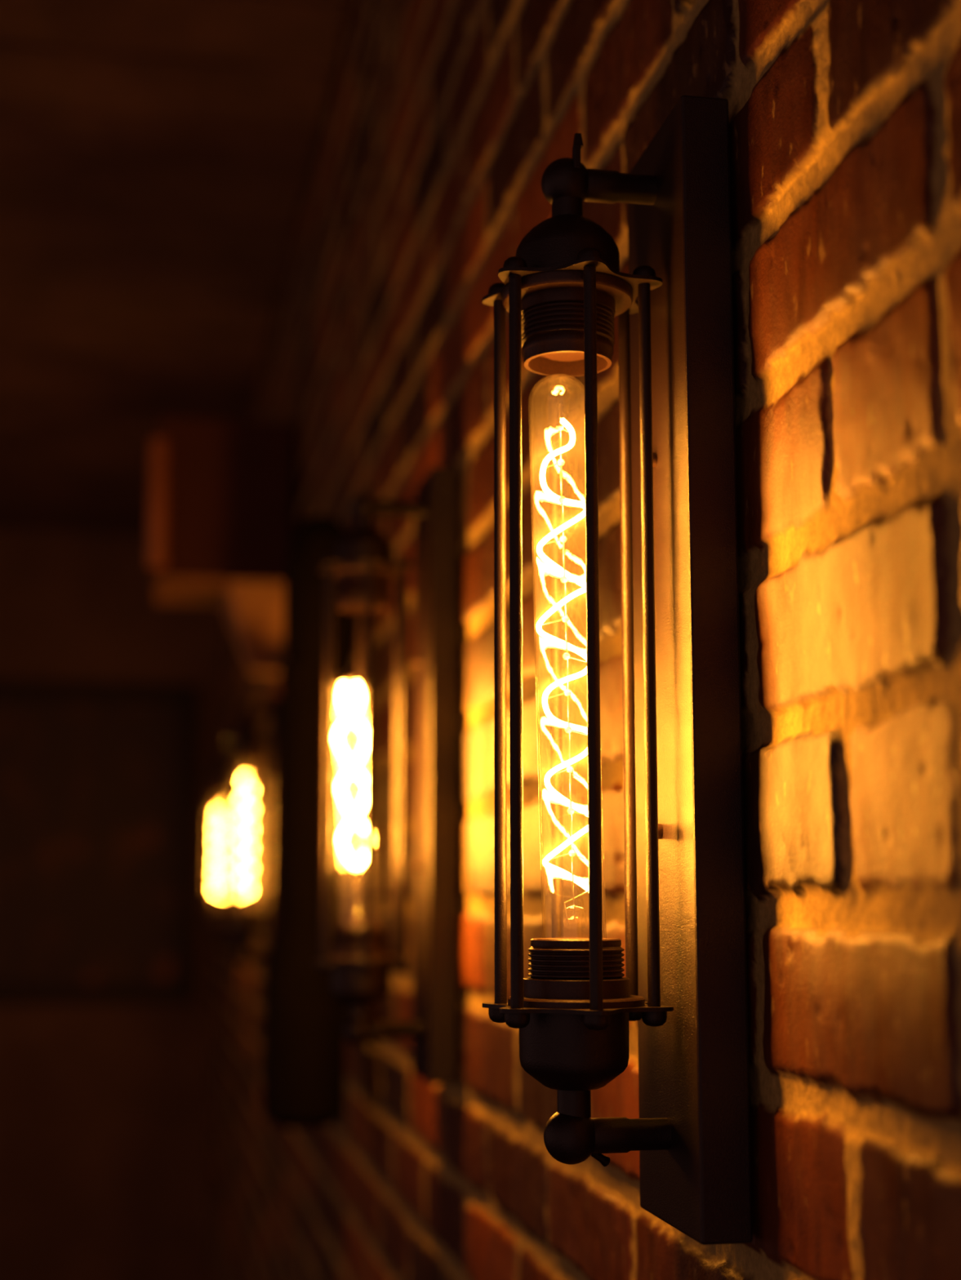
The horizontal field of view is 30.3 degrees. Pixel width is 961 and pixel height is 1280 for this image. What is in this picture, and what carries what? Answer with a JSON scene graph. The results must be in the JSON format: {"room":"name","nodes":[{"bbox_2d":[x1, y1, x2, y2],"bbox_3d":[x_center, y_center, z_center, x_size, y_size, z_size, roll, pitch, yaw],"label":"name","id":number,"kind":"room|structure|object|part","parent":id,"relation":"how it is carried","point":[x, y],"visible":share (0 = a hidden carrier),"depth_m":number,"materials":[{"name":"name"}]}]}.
{"room":"brick hallway","nodes":[
{"label":"brick hallway","id":0,"kind":"room"},
{"bbox_2d":[0,528,221,1279],"bbox_3d":[-2.640,0.982,5.698,3.802,2.800,0.150,2,-8,-11],"label":"wall","id":1,"kind":"structure","parent":0,"point":[105,1107],"depth_m":5.84,"materials":[{"name":"brick"},{"name":"mortar"}]},
{"bbox_2d":[0,0,351,534],"bbox_3d":[-2.006,-0.921,2.651,3.802,0.112,6.850,2,-8,-11],"label":"ceiling","id":2,"kind":"structure","parent":0,"point":[157,156],"depth_m":3.27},
{"bbox_2d":[206,0,960,1279],"bbox_3d":[-0.194,0.547,2.713,0.140,2.800,6.700,2,-8,-11],"label":"wall","id":3,"kind":"structure","parent":0,"point":[443,122],"depth_m":0.96,"materials":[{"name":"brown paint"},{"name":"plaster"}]},
{"bbox_2d":[146,437,169,568],"bbox_3d":[-0.564,-0.240,3.109,0.034,0.228,0.034,2,-8,-11],"label":"trim","id":4,"kind":"structure","parent":3,"relation":"attached to","point":[158,476],"depth_m":3.10,"materials":[{"name":"brown wood"}]},
{"bbox_2d":[200,746,244,960],"bbox_3d":[-0.617,0.510,4.282,0.104,0.515,0.095,2,-8,-11],"label":"wall lamp","id":5,"kind":"object","parent":3,"relation":"attached to","point":[218,776],"visible":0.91,"depth_m":4.26,"materials":[{"name":"metal"}]},
{"bbox_3d":[-0.663,0.504,4.293,0.006,0.335,0.006,3,-9,-20],"label":"cage rod","id":6,"kind":"part","parent":5,"relation":"part of","materials":[{"name":"black metal"}]},
{"bbox_3d":[-0.656,0.499,4.258,0.006,0.335,0.006,2,-8,-11],"label":"cage rod","id":7,"kind":"part","parent":5,"relation":"part of","materials":[{"name":"black metal"}]},
{"bbox_2d":[205,906,230,919],"bbox_3d":[-0.629,0.653,4.259,0.062,0.030,0.062,2,-8,-11],"label":"socket","id":8,"kind":"object","parent":5,"relation":"attached to","point":[215,912],"depth_m":4.24,"materials":[{"name":"metal"}]},
{"bbox_3d":[-0.636,0.507,4.316,0.006,0.335,0.006,3,-9,-20],"label":"cage rod","id":9,"kind":"part","parent":5,"relation":"part of","materials":[{"name":"black metal"}]},
{"bbox_3d":[-0.622,0.497,4.246,0.006,0.335,0.006,3,-9,-20],"label":"cage rod","id":10,"kind":"part","parent":5,"relation":"part of","materials":[{"name":"black metal"}]},
{"bbox_2d":[208,777,232,794],"bbox_3d":[-0.631,0.354,4.302,0.062,0.035,0.062,2,-8,-11],"label":"socket","id":11,"kind":"object","parent":5,"relation":"attached to","point":[218,785],"depth_m":4.28,"materials":[{"name":"metal"}]},
{"bbox_3d":[-0.606,0.726,4.253,0.036,0.016,0.016,2,-8,-11],"label":"arm","id":12,"kind":"part","parent":5,"relation":"part of"},
{"bbox_3d":[-0.606,0.283,4.318,0.036,0.016,0.016,2,-8,-11],"label":"arm","id":13,"kind":"part","parent":5,"relation":"part of"},
{"bbox_3d":[-0.602,0.506,4.304,0.006,0.335,0.006,3,-9,-20],"label":"cage rod","id":14,"kind":"part","parent":5,"relation":"part of","materials":[{"name":"black metal"}]},
{"bbox_3d":[-0.595,0.501,4.269,0.006,0.335,0.006,3,-9,-20],"label":"cage rod","id":15,"kind":"part","parent":5,"relation":"part of","materials":[{"name":"black metal"}]},
{"bbox_3d":[-0.577,0.511,4.290,0.023,0.515,0.095,2,-8,-11],"label":"plate","id":16,"kind":"part","parent":5,"relation":"part of","materials":[{"name":"black metal"}]},
{"bbox_2d":[153,416,294,606],"bbox_3d":[-0.478,-0.229,3.285,0.240,0.290,0.300,2,-8,-11],"label":"trim","id":17,"kind":"structure","parent":3,"relation":"attached to","point":[230,511],"depth_m":3.14,"materials":[{"name":"brown wood"}]},
{"bbox_2d":[221,694,280,969],"bbox_3d":[-0.418,0.361,3.262,0.104,0.515,0.095,2,-8,-11],"label":"wall lamp","id":18,"kind":"object","parent":3,"relation":"attached to","point":[243,926],"visible":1,"depth_m":3.24,"materials":[{"name":"metal"}]},
{"bbox_3d":[-0.464,0.355,3.272,0.006,0.335,0.006,3,-9,-20],"label":"cage rod","id":19,"kind":"part","parent":18,"relation":"part of","materials":[{"name":"black metal"}]},
{"bbox_3d":[-0.458,0.350,3.237,0.006,0.335,0.006,3,-9,-20],"label":"cage rod","id":20,"kind":"part","parent":18,"relation":"part of","materials":[{"name":"black metal"}]},
{"bbox_3d":[-0.437,0.359,3.296,0.006,0.335,0.006,3,-9,-20],"label":"cage rod","id":21,"kind":"part","parent":18,"relation":"part of","materials":[{"name":"black metal"}]},
{"bbox_2d":[228,908,260,925],"bbox_3d":[-0.430,0.505,3.239,0.062,0.030,0.062,2,-8,-11],"label":"socket","id":22,"kind":"object","parent":18,"relation":"attached to","point":[241,917],"depth_m":3.22,"materials":[{"name":"metal"}]},
{"bbox_3d":[-0.431,0.361,3.260,0.029,0.268,0.029,2,-8,-11],"label":"glass bulb","id":23,"kind":"part","parent":18,"relation":"part of","materials":[{"name":"clear glass"}]},
{"bbox_3d":[-0.424,0.349,3.226,0.006,0.335,0.006,3,-9,-20],"label":"cage rod","id":24,"kind":"part","parent":18,"relation":"part of","materials":[{"name":"black metal"}]},
{"bbox_2d":[232,740,263,761],"bbox_3d":[-0.432,0.206,3.282,0.062,0.035,0.062,2,-8,-11],"label":"socket","id":25,"kind":"object","parent":18,"relation":"attached to","point":[245,750],"depth_m":3.26,"materials":[{"name":"metal"}]},
{"bbox_3d":[-0.407,0.577,3.233,0.036,0.016,0.016,2,-8,-11],"label":"arm","id":26,"kind":"part","parent":18,"relation":"part of"},
{"bbox_3d":[-0.403,0.357,3.284,0.006,0.335,0.006,3,-9,-20],"label":"cage rod","id":27,"kind":"part","parent":18,"relation":"part of","materials":[{"name":"black metal"}]},
{"bbox_3d":[-0.407,0.134,3.297,0.036,0.016,0.016,2,-8,-11],"label":"arm","id":28,"kind":"part","parent":18,"relation":"part of"},
{"bbox_3d":[-0.396,0.352,3.249,0.006,0.335,0.006,0,-8,-2],"label":"cage rod","id":29,"kind":"part","parent":18,"relation":"part of","materials":[{"name":"black metal"}]},
{"bbox_3d":[-0.378,0.363,3.270,0.023,0.515,0.095,2,-8,-11],"label":"plate","id":30,"kind":"part","parent":18,"relation":"part of","materials":[{"name":"black metal"}]},
{"bbox_2d":[222,580,284,674],"bbox_3d":[-0.414,-0.019,3.267,0.110,0.129,0.290,2,-8,-11],"label":"trim","id":31,"kind":"structure","parent":3,"relation":"attached to","point":[254,611],"depth_m":3.23,"materials":[{"name":"paint"}]},
{"bbox_2d":[262,515,367,1128],"bbox_3d":[-0.187,0.198,2.045,0.116,0.697,0.092,2,-8,-11],"label":"wall fixture","id":32,"kind":"object","parent":3,"relation":"attached to","point":[304,1063],"visible":0.78,"depth_m":2.00,"materials":[{"name":"black metal"}]},
{"bbox_2d":[312,466,457,1084],"bbox_3d":[-0.083,0.112,1.522,0.112,0.515,0.095,2,-8,-11],"label":"wall lamp","id":33,"kind":"object","parent":3,"relation":"attached to","point":[360,965],"visible":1,"depth_m":1.50,"materials":[{"name":"metal"}]},
{"bbox_3d":[-0.134,0.106,1.531,0.006,0.335,0.006,0,-8,-2],"label":"cage rod","id":34,"kind":"part","parent":33,"relation":"part of","materials":[{"name":"black metal"}]},
{"bbox_3d":[-0.127,0.101,1.496,0.006,0.335,0.006,3,-9,-20],"label":"cage rod","id":35,"kind":"part","parent":33,"relation":"part of","materials":[{"name":"black metal"}]},
{"bbox_3d":[-0.107,0.139,1.513,0.038,0.213,0.029,2,-8,-11],"label":"glass bulb","id":36,"kind":"part","parent":33,"relation":"part of","materials":[{"name":"clear glass"}]},
{"bbox_3d":[-0.106,0.109,1.554,0.006,0.335,0.006,3,-9,-20],"label":"cage rod","id":37,"kind":"part","parent":33,"relation":"part of","materials":[{"name":"black metal"}]},
{"bbox_2d":[327,562,399,613],"bbox_3d":[-0.101,-0.044,1.541,0.062,0.035,0.062,2,-8,-11],"label":"socket","id":38,"kind":"object","parent":33,"relation":"attached to","point":[362,587],"depth_m":1.52,"materials":[{"name":"metal"}]},
{"bbox_2d":[330,924,398,961],"bbox_3d":[-0.100,0.255,1.497,0.062,0.030,0.062,2,-8,-11],"label":"socket","id":39,"kind":"object","parent":33,"relation":"attached to","point":[356,943],"depth_m":1.48,"materials":[{"name":"metal"}]},
{"bbox_3d":[-0.093,0.099,1.484,0.006,0.335,0.006,0,-8,-2],"label":"cage rod","id":40,"kind":"part","parent":33,"relation":"part of","materials":[{"name":"black metal"}]},
{"bbox_3d":[-0.072,0.328,1.492,0.044,0.016,0.016,2,-8,-11],"label":"arm","id":41,"kind":"part","parent":33,"relation":"part of"},
{"bbox_3d":[-0.072,0.108,1.543,0.006,0.335,0.006,0,-8,-2],"label":"cage rod","id":42,"kind":"part","parent":33,"relation":"part of","materials":[{"name":"black metal"}]},
{"bbox_3d":[-0.072,-0.115,1.557,0.044,0.016,0.016,2,-8,-11],"label":"arm","id":43,"kind":"part","parent":33,"relation":"part of"},
{"bbox_3d":[-0.066,0.102,1.508,0.006,0.335,0.006,3,-9,-20],"label":"cage rod","id":44,"kind":"part","parent":33,"relation":"part of","materials":[{"name":"black metal"}]},
{"bbox_3d":[-0.039,0.113,1.530,0.023,0.515,0.095,2,-8,-11],"label":"plate","id":45,"kind":"part","parent":33,"relation":"part of","materials":[{"name":"black metal"}]},
{"bbox_2d":[481,95,752,1244],"bbox_3d":[0.056,0.007,0.829,0.104,0.515,0.095,2,-8,-11],"label":"wall lamp","id":46,"kind":"object","parent":3,"relation":"attached to","point":[563,289],"visible":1,"depth_m":0.81,"materials":[{"name":"metal"}]},
{"bbox_3d":[0.009,0.001,0.839,0.006,0.335,0.006,3,-9,-20],"label":"cage rod","id":47,"kind":"part","parent":46,"relation":"part of","materials":[{"name":"black metal"}]},
{"bbox_3d":[0.016,-0.004,0.804,0.006,0.335,0.006,0,-8,-2],"label":"cage rod","id":48,"kind":"part","parent":46,"relation":"part of","materials":[{"name":"black metal"}]},
{"bbox_3d":[0.036,0.004,0.863,0.006,0.335,0.006,0,-8,-2],"label":"cage rod","id":49,"kind":"part","parent":46,"relation":"part of","materials":[{"name":"black metal"}]},
{"bbox_2d":[502,270,632,377],"bbox_3d":[0.042,-0.149,0.849,0.062,0.035,0.062,2,-8,-11],"label":"socket","id":50,"kind":"object","parent":46,"relation":"attached to","point":[561,322],"depth_m":0.83,"materials":[{"name":"metal"}]},
{"bbox_3d":[0.040,0.007,0.826,0.035,0.268,0.029,2,-8,-11],"label":"glass bulb","id":51,"kind":"part","parent":46,"relation":"part of","materials":[{"name":"clear glass"}]},
{"bbox_2d":[507,937,644,1008],"bbox_3d":[0.043,0.150,0.806,0.062,0.030,0.062,2,-8,-11],"label":"socket","id":52,"kind":"object","parent":46,"relation":"attached to","point":[566,973],"depth_m":0.79,"materials":[{"name":"metal"}]},
{"bbox_3d":[0.050,-0.006,0.793,0.006,0.335,0.006,3,-9,-20],"label":"cage rod","id":53,"kind":"part","parent":46,"relation":"part of","materials":[{"name":"black metal"}]},
{"bbox_3d":[0.067,-0.220,0.864,0.036,0.016,0.016,2,-8,-11],"label":"arm","id":54,"kind":"part","parent":46,"relation":"part of"},
{"bbox_3d":[0.070,0.003,0.851,0.006,0.335,0.006,3,-9,-20],"label":"cage rod","id":55,"kind":"part","parent":46,"relation":"part of","materials":[{"name":"black metal"}]},
{"bbox_3d":[0.067,0.223,0.800,0.036,0.016,0.016,2,-8,-11],"label":"arm","id":56,"kind":"part","parent":46,"relation":"part of"},
{"bbox_3d":[0.077,-0.002,0.816,0.006,0.335,0.006,0,-8,-2],"label":"cage rod","id":57,"kind":"part","parent":46,"relation":"part of","materials":[{"name":"black metal"}]},
{"bbox_3d":[0.096,0.008,0.837,0.023,0.515,0.095,2,-8,-11],"label":"plate","id":58,"kind":"part","parent":46,"relation":"part of","materials":[{"name":"black metal"}]}
]}

